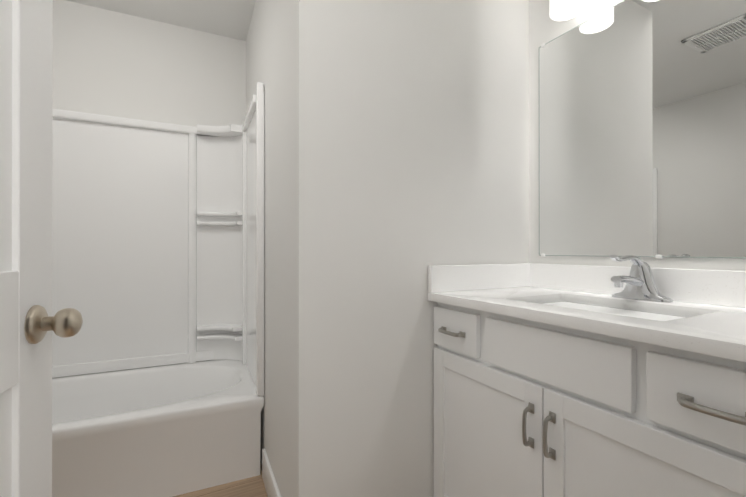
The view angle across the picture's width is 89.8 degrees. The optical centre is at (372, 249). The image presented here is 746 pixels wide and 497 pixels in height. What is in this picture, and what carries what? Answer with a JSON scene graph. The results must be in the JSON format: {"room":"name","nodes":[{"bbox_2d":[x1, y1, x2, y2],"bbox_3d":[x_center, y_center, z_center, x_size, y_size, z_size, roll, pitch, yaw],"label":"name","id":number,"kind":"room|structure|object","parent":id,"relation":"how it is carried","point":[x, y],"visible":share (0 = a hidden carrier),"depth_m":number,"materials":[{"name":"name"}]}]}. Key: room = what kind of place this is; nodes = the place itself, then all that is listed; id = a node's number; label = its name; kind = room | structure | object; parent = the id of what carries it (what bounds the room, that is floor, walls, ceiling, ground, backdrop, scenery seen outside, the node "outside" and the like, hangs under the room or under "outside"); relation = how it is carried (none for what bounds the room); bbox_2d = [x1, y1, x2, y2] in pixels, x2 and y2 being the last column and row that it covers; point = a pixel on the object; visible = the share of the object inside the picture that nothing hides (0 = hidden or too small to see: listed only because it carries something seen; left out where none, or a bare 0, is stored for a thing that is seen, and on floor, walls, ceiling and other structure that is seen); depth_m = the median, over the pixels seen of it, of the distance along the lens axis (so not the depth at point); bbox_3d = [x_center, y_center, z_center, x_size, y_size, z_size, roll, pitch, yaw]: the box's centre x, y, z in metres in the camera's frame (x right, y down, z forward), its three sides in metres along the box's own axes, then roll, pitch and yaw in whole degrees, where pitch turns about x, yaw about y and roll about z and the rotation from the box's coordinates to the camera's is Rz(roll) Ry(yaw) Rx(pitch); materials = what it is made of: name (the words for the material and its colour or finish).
{"room":"bathroom","nodes":[
{"label":"bathroom","id":0,"kind":"room"},
{"bbox_2d":[53,0,245,126],"bbox_3d":[-1.584,-0.154,2.159,2.013,2.428,0.214,0,0,-28],"label":"wall","id":1,"kind":"structure","parent":0,"point":[111,63],"depth_m":2.21,"materials":[{"name":"paint"}]},
{"bbox_2d":[66,0,254,40],"bbox_3d":[-0.468,-1.401,0.671,3.211,0.060,4.491,0,0,-28],"label":"ceiling","id":2,"kind":"structure","parent":0,"point":[229,18],"depth_m":2.16,"materials":[{"name":"paint"}]},
{"bbox_2d":[173,461,267,496],"bbox_3d":[-0.468,1.087,0.667,3.211,0.060,4.491,0,0,-28],"label":"floor","id":3,"kind":"structure","parent":0,"point":[254,486],"depth_m":1.65,"materials":[{"name":"wood"}]},
{"bbox_2d":[52,82,263,496],"bbox_3d":[-1.438,0.136,1.742,1.731,1.847,0.849,0,0,-28],"label":"bathtub","id":4,"kind":"object","parent":3,"relation":"on","point":[158,285],"visible":0.92,"depth_m":2.10,"materials":[{"name":"white plastic"}]},
{"bbox_2d":[428,263,745,496],"bbox_3d":[0.672,0.558,1.099,0.567,1.000,0.970,0,0,-28],"label":"bathroom vanity","id":5,"kind":"object","parent":3,"relation":"on","point":[557,380],"visible":1,"depth_m":0.96,"materials":[{"name":"white paint"}]},
{"bbox_2d":[428,286,745,361],"bbox_3d":[0.677,0.173,1.103,0.556,0.030,0.970,0,0,-28],"label":"countertop","id":6,"kind":"structure","parent":5,"relation":"on","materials":[{"name":"stone"}]},
{"bbox_2d":[609,255,672,302],"bbox_3d":[0.801,0.086,1.167,0.184,0.143,0.172,0,0,-28],"label":"faucet","id":7,"kind":"object","parent":6,"relation":"on","point":[639,280],"visible":1,"depth_m":1.17,"materials":[{"name":"silver metal"}]},
{"bbox_2d":[246,0,528,496],"bbox_3d":[-0.207,-0.154,2.241,1.051,2.428,1.863,0,0,-28],"label":"wall","id":8,"kind":"structure","parent":0,"point":[396,148],"depth_m":1.34,"materials":[{"name":"paint"}]},
{"bbox_2d":[262,449,280,496],"bbox_3d":[-0.372,0.993,1.452,0.048,0.132,0.656,0,0,-28],"label":"baseboard","id":9,"kind":"structure","parent":8,"relation":"attached to","point":[270,484],"depth_m":1.58,"materials":[{"name":"white paint"}]},
{"bbox_2d":[428,263,745,307],"bbox_3d":[0.678,0.108,1.103,0.554,0.100,0.970,0,0,-28],"label":"backsplash","id":10,"kind":"structure","parent":8,"relation":"attached to","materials":[{"name":"stone"}]},
{"bbox_2d":[529,0,745,270],"bbox_3d":[0.900,-0.156,1.399,0.110,2.428,4.491,0,0,-28],"label":"wall","id":11,"kind":"structure","parent":0,"point":[544,27],"depth_m":1.60,"materials":[{"name":"paint"}]},
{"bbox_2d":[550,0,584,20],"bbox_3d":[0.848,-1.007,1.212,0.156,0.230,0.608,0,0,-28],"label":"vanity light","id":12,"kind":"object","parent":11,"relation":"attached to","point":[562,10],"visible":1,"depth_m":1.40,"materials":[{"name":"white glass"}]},
{"bbox_2d":[539,0,745,258],"bbox_3d":[0.922,-0.425,1.227,0.010,0.908,0.878,0,0,-28],"label":"mirror","id":13,"kind":"object","parent":11,"relation":"attached to","point":[642,128],"visible":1,"depth_m":1.25,"materials":[{"name":"clear glass"}]},
{"bbox_3d":[-0.934,-0.159,-0.453,1.332,2.428,0.110,0,0,-28],"label":"wall","id":14,"kind":"structure","parent":0,"visible":0},
{"bbox_2d":[0,0,52,496],"bbox_3d":[-0.480,0.041,0.314,0.035,2.008,0.813,0,0,-20],"label":"door leaf","id":15,"kind":"structure","parent":14,"relation":"in","point":[26,78],"depth_m":0.61,"materials":[{"name":"white paint"}]},
{"bbox_2d":[24,305,82,343],"bbox_3d":[-0.595,0.127,0.634,0.168,0.066,0.066,0,0,-20],"label":"door knob","id":16,"kind":"object","parent":15,"relation":"attached to","point":[39,323],"depth_m":0.64,"materials":[{"name":"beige metal"}]}
]}

